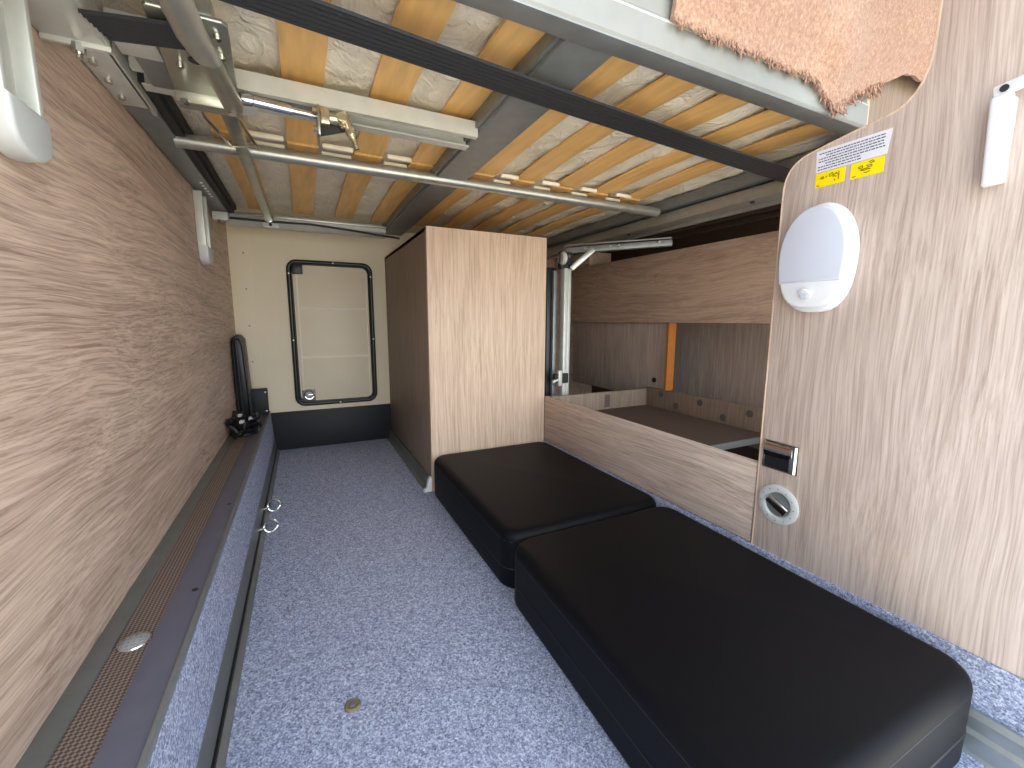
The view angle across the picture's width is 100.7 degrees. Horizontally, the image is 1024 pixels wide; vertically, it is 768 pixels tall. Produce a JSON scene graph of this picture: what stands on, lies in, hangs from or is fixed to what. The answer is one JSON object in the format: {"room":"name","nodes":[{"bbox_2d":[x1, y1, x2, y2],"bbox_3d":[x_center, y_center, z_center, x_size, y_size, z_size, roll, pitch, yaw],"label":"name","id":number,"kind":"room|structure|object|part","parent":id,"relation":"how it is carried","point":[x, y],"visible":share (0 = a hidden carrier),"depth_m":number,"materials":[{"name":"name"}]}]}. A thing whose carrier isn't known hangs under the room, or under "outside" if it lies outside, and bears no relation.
{"room":"vehicle interior","nodes":[
{"label":"vehicle interior","id":0,"kind":"room"},
{"bbox_2d":[0,24,237,767],"bbox_3d":[-0.818,-0.447,0.935,0.030,1.900,2.300,-4,9,-26],"label":"wall","id":1,"kind":"structure","parent":0,"point":[118,394],"depth_m":0.62,"materials":[{"name":"brown wood"}]},
{"bbox_2d":[0,0,52,163],"bbox_3d":[-0.551,-0.362,0.461,0.028,0.224,0.082,-4,9,-26],"label":"guide","id":2,"kind":"object","parent":1,"relation":"attached to","point":[25,133],"visible":1,"depth_m":0.48,"materials":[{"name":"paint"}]},
{"bbox_2d":[15,431,233,767],"bbox_3d":[-0.788,0.295,1.041,0.026,0.006,2.260,-4,9,-26],"label":"trim","id":3,"kind":"structure","parent":1,"relation":"attached to","point":[39,752],"depth_m":0.58,"materials":[{"name":"grey paint"}]},
{"bbox_2d":[231,334,254,421],"bbox_3d":[-1.198,-0.028,1.892,0.057,0.385,0.120,-4,9,-26],"label":"cable cover","id":4,"kind":"object","parent":3,"relation":"on","point":[243,388],"visible":0.83,"depth_m":1.85,"materials":[{"name":"black plastic"}]},
{"bbox_2d":[45,416,256,767],"bbox_3d":[-0.757,0.294,1.055,0.042,0.003,2.260,-4,9,-26],"label":"vent grille","id":5,"kind":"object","parent":1,"relation":"attached to","point":[82,740],"depth_m":0.57,"materials":[{"name":"brown metal"}]},
{"bbox_2d":[116,631,151,652],"bbox_3d":[-0.529,0.358,0.594,0.038,0.010,0.039,-4,9,-26],"label":"dome","id":6,"kind":"object","parent":5,"relation":"on","point":[137,640],"visible":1,"depth_m":0.59,"materials":[{"name":"silver plastic"}]},
{"bbox_2d":[225,411,261,439],"bbox_3d":[-1.060,0.157,1.683,0.103,0.080,0.210,-4,9,-26],"label":"cable bundle","id":7,"kind":"object","parent":5,"relation":"on","point":[241,428],"visible":1,"depth_m":1.66,"materials":[{"name":"black plastic"}]},
{"bbox_2d":[252,388,268,414],"bbox_3d":[-1.207,0.084,2.022,0.076,0.118,0.071,-4,9,-26],"label":"box","id":8,"kind":"object","parent":5,"relation":"on","point":[260,395],"visible":0.77,"depth_m":2.00,"materials":[{"name":"black plastic"}]},
{"bbox_2d":[91,414,267,767],"bbox_3d":[-0.718,0.291,1.074,0.044,0.005,2.260,-4,9,-26],"label":"trim","id":9,"kind":"structure","parent":1,"relation":"attached to","point":[123,745],"depth_m":0.59,"materials":[{"name":"grey plastic"}]},
{"bbox_2d":[192,190,213,264],"bbox_3d":[-1.004,-0.502,1.381,0.028,0.224,0.082,-4,9,-26],"label":"guide","id":10,"kind":"object","parent":1,"relation":"attached to","point":[206,257],"visible":1,"depth_m":1.35,"materials":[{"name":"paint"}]},
{"bbox_2d":[137,411,270,767],"bbox_3d":[-0.697,0.290,1.084,0.007,0.012,2.260,-4,9,-26],"label":"trim","id":11,"kind":"structure","parent":1,"relation":"attached to","point":[145,758],"depth_m":0.59,"materials":[{"name":"grey metal"}]},
{"bbox_2d":[148,414,274,767],"bbox_3d":[-0.750,0.407,1.082,0.140,0.228,2.270,-4,9,-26],"label":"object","id":12,"kind":"structure","parent":1,"relation":"attached to","point":[179,742],"depth_m":0.68,"materials":[{"name":"carpet"}]},
{"bbox_2d":[27,0,868,260],"bbox_3d":[0.082,-0.700,1.441,2.054,0.301,2.041,-4,9,-26],"label":"bed","id":13,"kind":"object","parent":1,"relation":"attached to","point":[582,47],"visible":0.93,"depth_m":0.86,"materials":[{"name":"paint"}]},
{"bbox_3d":[-0.514,-0.451,0.425,0.072,0.038,0.328,-4,9,-26],"label":"plate","id":14,"kind":"part","parent":13,"relation":"part of","materials":[{"name":"paint"}]},
{"bbox_3d":[-0.668,-0.528,0.711,0.050,0.032,0.270,-4,9,-26],"label":"corner plate","id":15,"kind":"part","parent":13,"relation":"part of","materials":[{"name":"paint"}]},
{"bbox_2d":[78,8,185,49],"bbox_3d":[-0.475,-0.450,0.541,0.097,0.005,0.052,-2,9,-13],"label":"strap","id":16,"kind":"object","parent":13,"relation":"attached to","point":[116,27],"visible":0.9,"depth_m":0.54,"materials":[{"name":"black fabric"}]},
{"bbox_3d":[-0.902,-0.609,1.185,0.049,0.034,1.260,-4,9,-26],"label":"rail","id":17,"kind":"part","parent":13,"relation":"part of","materials":[{"name":"grey metal"}]},
{"bbox_3d":[-0.873,-0.615,1.209,0.032,0.028,1.040,-4,9,-26],"label":"rail","id":18,"kind":"part","parent":13,"relation":"part of","materials":[{"name":"grey metal"}]},
{"bbox_2d":[212,211,228,223],"bbox_3d":[-1.106,-0.630,1.612,0.051,0.044,0.036,-4,9,-26],"label":"block","id":19,"kind":"object","parent":13,"relation":"attached to","point":[219,216],"visible":1,"depth_m":1.60,"materials":[{"name":"grey plastic"}]},
{"bbox_3d":[-0.865,-0.681,1.831,0.615,0.051,0.055,-4,9,-26],"label":"rail","id":20,"kind":"part","parent":13,"relation":"part of","materials":[{"name":"metal"}]},
{"bbox_2d":[229,217,399,238],"bbox_3d":[-0.813,-0.658,1.791,0.671,0.033,0.012,-4,10,-27],"label":"cable","id":21,"kind":"object","parent":13,"relation":"attached to","point":[235,218],"visible":0.86,"depth_m":1.78,"materials":[{"name":"plastic"}]},
{"bbox_3d":[-0.372,-0.497,0.816,0.004,0.053,0.060,-4,9,-26],"label":"joint plate","id":22,"kind":"part","parent":13,"relation":"part of","materials":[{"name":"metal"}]},
{"bbox_2d":[93,0,843,238],"bbox_3d":[-0.165,-0.735,1.461,1.600,0.120,1.760,-4,9,-26],"label":"mattress","id":23,"kind":"object","parent":13,"relation":"on","point":[349,68],"visible":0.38,"depth_m":1.04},
{"bbox_2d":[219,0,790,182],"bbox_3d":[0.143,-0.509,0.786,1.547,0.009,0.060,-5,10,-31],"label":"beam","id":24,"kind":"structure","parent":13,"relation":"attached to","point":[318,16],"depth_m":0.67,"materials":[{"name":"black metal"}]},
{"bbox_3d":[0.125,-0.508,0.626,1.386,0.005,0.036,-4,9,-26],"label":"rail","id":25,"kind":"part","parent":13,"relation":"part of","materials":[{"name":"grey metal"}]},
{"bbox_3d":[0.545,-0.656,1.800,0.080,0.050,1.700,-4,9,-26],"label":"rail","id":26,"kind":"part","parent":13,"relation":"part of","materials":[{"name":"metal"}]},
{"bbox_3d":[0.518,-0.704,1.796,0.085,0.034,1.730,-4,9,-26],"label":"rail","id":27,"kind":"part","parent":13,"relation":"part of","materials":[{"name":"grey metal"}]},
{"bbox_3d":[0.127,-0.616,0.607,1.386,0.220,0.036,-4,9,-26],"label":"rail","id":28,"kind":"part","parent":13,"relation":"part of","materials":[{"name":"grey metal"}]},
{"bbox_3d":[0.757,-0.720,1.928,0.416,0.010,1.760,-4,9,-26],"label":"underside panel","id":29,"kind":"part","parent":13,"relation":"part of","materials":[{"name":"grey metal"}]},
{"bbox_2d":[670,0,939,119],"bbox_3d":[0.681,-0.741,0.810,0.953,0.432,0.058,-4,9,-26],"label":"blanket","id":30,"kind":"object","parent":13,"relation":"hanging from","point":[847,50],"visible":0.84,"depth_m":0.78,"materials":[{"name":"pink fabric"}]},
{"bbox_2d":[867,75,920,123],"bbox_3d":[1.042,-0.690,1.055,0.648,0.440,0.030,-4,9,-26],"label":"board","id":31,"kind":"object","parent":13,"relation":"attached to","point":[897,91],"visible":0.02,"depth_m":0.98,"materials":[{"name":"brown wood"}]},
{"bbox_2d":[249,227,414,412],"bbox_3d":[-0.762,-0.637,2.211,1.200,1.900,0.030,-4,9,-26],"label":"wall","id":32,"kind":"structure","parent":0,"point":[271,250],"depth_m":2.09,"materials":[{"name":"beige paint"}]},
{"bbox_2d":[226,222,261,388],"bbox_3d":[-1.255,-0.354,1.991,0.089,1.000,0.006,-4,9,-26],"label":"trim","id":33,"kind":"structure","parent":32,"relation":"attached to","point":[238,238],"depth_m":1.98,"materials":[{"name":"grey metal"}]},
{"bbox_2d":[271,404,390,449],"bbox_3d":[-0.932,0.222,2.234,0.576,0.193,0.012,-4,9,-26],"label":"baseboard","id":34,"kind":"structure","parent":32,"relation":"attached to","point":[329,426],"depth_m":2.22,"materials":[{"name":"black plastic"}]},
{"bbox_2d":[286,259,376,405],"bbox_3d":[-0.904,-0.254,2.162,0.398,0.722,0.036,-4,9,-26],"label":"door","id":35,"kind":"structure","parent":32,"relation":"in","point":[331,304],"depth_m":2.16,"materials":[{"name":"beige plastic"}]},
{"bbox_2d":[546,254,591,395],"bbox_3d":[0.177,-0.686,2.666,0.888,1.930,0.030,-4,9,-26],"label":"wall niche","id":36,"kind":"object","parent":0,"point":[574,387],"depth_m":2.80,"materials":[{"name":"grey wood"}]},
{"bbox_2d":[555,230,778,408],"bbox_3d":[0.824,-0.240,1.865,0.273,0.830,2.060,-4,9,-26],"label":"panelling","id":37,"kind":"object","parent":36,"relation":"attached to","point":[695,320],"visible":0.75,"depth_m":1.92,"materials":[{"name":"brown wood"}]},
{"bbox_2d":[225,438,986,767],"bbox_3d":[-0.216,0.469,1.354,1.059,0.030,2.270,-4,9,-26],"label":"floor","id":38,"kind":"structure","parent":0,"point":[368,589],"depth_m":0.85,"materials":[{"name":"carpet"}]},
{"bbox_2d":[196,440,279,767],"bbox_3d":[-0.682,0.445,1.112,0.031,0.086,2.255,-4,9,-26],"label":"rail","id":39,"kind":"object","parent":38,"relation":"on","point":[216,739],"visible":0.81,"depth_m":0.81,"materials":[{"name":"grey metal"}]},
{"bbox_2d":[259,518,278,532],"bbox_3d":[-0.745,0.435,1.302,0.054,0.044,0.015,-4,9,-26],"label":"lashing eye","id":40,"kind":"object","parent":39,"relation":"attached to","point":[269,519],"visible":1,"depth_m":1.30,"materials":[{"name":"silver metal"}]},
{"bbox_2d":[264,498,280,511],"bbox_3d":[-0.815,0.414,1.444,0.054,0.044,0.015,-4,9,-26],"label":"lashing eye","id":41,"kind":"object","parent":39,"relation":"attached to","point":[267,507],"visible":1,"depth_m":1.44,"materials":[{"name":"silver metal"}]},
{"bbox_2d":[344,698,361,712],"bbox_3d":[-0.271,0.545,0.722,0.028,0.006,0.028,-4,9,-26],"label":"stud","id":42,"kind":"object","parent":38,"relation":"on","point":[352,705],"visible":1,"depth_m":0.72,"materials":[{"name":"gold metal"}]},
{"bbox_2d":[387,429,431,492],"bbox_3d":[-0.501,0.329,1.986,0.030,0.058,0.830,-4,9,-26],"label":"rail","id":43,"kind":"object","parent":38,"relation":"on","point":[425,481],"visible":1,"depth_m":1.86,"materials":[{"name":"grey paint"}]},
{"bbox_2d":[385,226,546,491],"bbox_3d":[-0.268,-0.141,2.033,0.488,0.976,0.848,-4,9,-26],"label":"base cabinet","id":44,"kind":"object","parent":38,"relation":"on","point":[466,309],"visible":0.81,"depth_m":1.65,"materials":[{"name":"brown wood"}]},
{"bbox_3d":[-0.270,-0.617,1.970,0.488,0.015,0.831,-4,9,-26],"label":"panel","id":45,"kind":"part","parent":44,"relation":"part of","materials":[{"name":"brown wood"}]},
{"bbox_3d":[-0.484,-0.128,1.939,0.016,0.975,0.831,-4,9,-26],"label":"panel","id":46,"kind":"part","parent":44,"relation":"part of","materials":[{"name":"brown wood"}]},
{"bbox_2d":[434,442,655,588],"bbox_3d":[0.064,0.371,1.410,0.494,0.150,0.679,-4,9,-26],"label":"floor cushion","id":47,"kind":"object","parent":38,"relation":"on","point":[500,498],"visible":0.78,"depth_m":1.25,"materials":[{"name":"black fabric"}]},
{"bbox_2d":[514,507,972,767],"bbox_3d":[0.345,0.463,0.817,0.509,0.146,0.645,-4,9,-26],"label":"floor cushion","id":48,"kind":"object","parent":38,"relation":"on","point":[688,646],"visible":1,"depth_m":0.65,"materials":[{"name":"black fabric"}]},
{"bbox_2d":[962,705,1023,767],"bbox_3d":[0.437,0.448,1.183,0.021,0.068,1.400,-4,9,-26],"label":"rail","id":49,"kind":"object","parent":38,"relation":"on","point":[993,744],"visible":0.02,"depth_m":0.63,"materials":[{"name":"metal"}]},
{"bbox_2d":[592,216,779,460],"bbox_3d":[1.066,-0.557,1.829,0.030,1.930,2.270,-4,9,-26],"label":"wall","id":50,"kind":"structure","parent":0,"point":[771,224],"depth_m":1.99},
{"bbox_2d":[752,0,1023,678],"bbox_3d":[0.663,-0.272,0.666,0.018,1.353,0.477,-4,9,-26],"label":"wall","id":51,"kind":"structure","parent":0,"point":[902,400],"depth_m":0.68,"materials":[{"name":"brown wood"}]},
{"bbox_2d":[758,484,798,524],"bbox_3d":[0.567,0.259,0.908,0.009,0.086,0.086,-4,9,-26],"label":"turn latch","id":52,"kind":"object","parent":51,"relation":"attached to","point":[778,504],"visible":1,"depth_m":0.91,"materials":[{"name":"grey metal"}]},
{"bbox_2d":[762,438,799,475],"bbox_3d":[0.566,0.154,0.897,0.008,0.062,0.074,-4,9,-26],"label":"handle","id":53,"kind":"object","parent":51,"relation":"attached to","point":[779,456],"visible":1,"depth_m":0.89,"materials":[{"name":"metal"}]},
{"bbox_2d":[764,454,788,472],"bbox_3d":[0.569,0.154,0.899,0.001,0.057,0.067,-4,9,-26],"label":"cup","id":54,"kind":"object","parent":53,"relation":"on","point":[779,462],"depth_m":0.90,"materials":[{"name":"black plastic"}]},
{"bbox_2d":[543,440,1023,735],"bbox_3d":[0.453,0.421,1.198,0.023,0.177,1.420,-4,9,-26],"label":"trim","id":55,"kind":"structure","parent":51,"relation":"attached to","point":[998,693],"depth_m":0.67,"materials":[{"name":"carpet"}]},
{"bbox_2d":[544,387,762,540],"bbox_3d":[0.694,0.217,1.289,0.554,0.195,1.406,-4,9,-26],"label":"storage box","id":56,"kind":"object","parent":55,"relation":"on","point":[671,445],"visible":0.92,"depth_m":1.39,"materials":[{"name":"brown wood"}]},
{"bbox_3d":[0.529,0.161,1.625,0.518,0.015,0.596,-4,9,-26],"label":"panel","id":57,"kind":"part","parent":56,"relation":"part of","materials":[{"name":"brown wood"}]},
{"bbox_2d":[778,202,859,311],"bbox_3d":[0.569,-0.236,0.798,0.040,0.200,0.128,-4,9,-26],"label":"night light","id":58,"kind":"object","parent":51,"relation":"attached to","point":[819,255],"visible":1,"depth_m":0.78,"materials":[{"name":"white plastic"}]},
{"bbox_2d":[815,166,845,188],"bbox_3d":[0.587,-0.381,0.784,0.001,0.026,0.050,-4,9,-26],"label":"warning sticker","id":59,"kind":"object","parent":51,"relation":"attached to","point":[834,176],"visible":1,"depth_m":0.78,"materials":[{"name":"yellow paper"}]},
{"bbox_2d":[751,0,942,543],"bbox_3d":[0.598,-0.289,0.779,0.004,1.353,0.219,-4,9,-26],"label":"trim","id":60,"kind":"structure","parent":51,"relation":"attached to","point":[941,1],"depth_m":0.86,"materials":[{"name":"beige plastic"}]},
{"bbox_2d":[816,128,892,173],"bbox_3d":[0.601,-0.411,0.752,0.001,0.038,0.116,-4,9,-26],"label":"sticker","id":61,"kind":"object","parent":51,"relation":"attached to","point":[876,144],"visible":1,"depth_m":0.75,"materials":[{"name":"white paper"}]},
{"bbox_2d":[850,155,884,179],"bbox_3d":[0.613,-0.373,0.733,0.001,0.026,0.049,-4,9,-26],"label":"warning sticker","id":62,"kind":"object","parent":51,"relation":"attached to","point":[875,165],"visible":1,"depth_m":0.73,"materials":[{"name":"yellow paper"}]},
{"bbox_2d":[981,75,1023,187],"bbox_3d":[0.704,-0.344,0.522,0.024,0.155,0.166,-4,9,-26],"label":"stay","id":63,"kind":"object","parent":51,"relation":"attached to","point":[1003,107],"visible":1,"depth_m":0.58,"materials":[{"name":"white plastic"}]},
{"bbox_3d":[0.699,-0.400,0.510,0.006,0.040,0.165,-4,9,-26],"label":"stay arm","id":64,"kind":"part","parent":63,"relation":"part of","materials":[{"name":"white plastic"}]},
{"bbox_3d":[0.663,0.409,1.777,0.858,0.030,2.270,-4,9,-26],"label":"niche","id":65,"kind":"object","parent":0,"visible":0},
{"bbox_2d":[544,237,672,439],"bbox_3d":[0.368,-0.103,1.786,0.527,0.979,0.120,3,9,19],"label":"lift column","id":66,"kind":"structure","parent":65,"relation":"on","point":[561,378],"depth_m":1.81,"materials":[{"name":"metal"}]},
{"bbox_3d":[0.430,-0.561,1.740,0.426,0.038,0.026,3,9,17],"label":"arm","id":67,"kind":"part","parent":66,"relation":"part of","materials":[{"name":"grey metal"}]}
]}

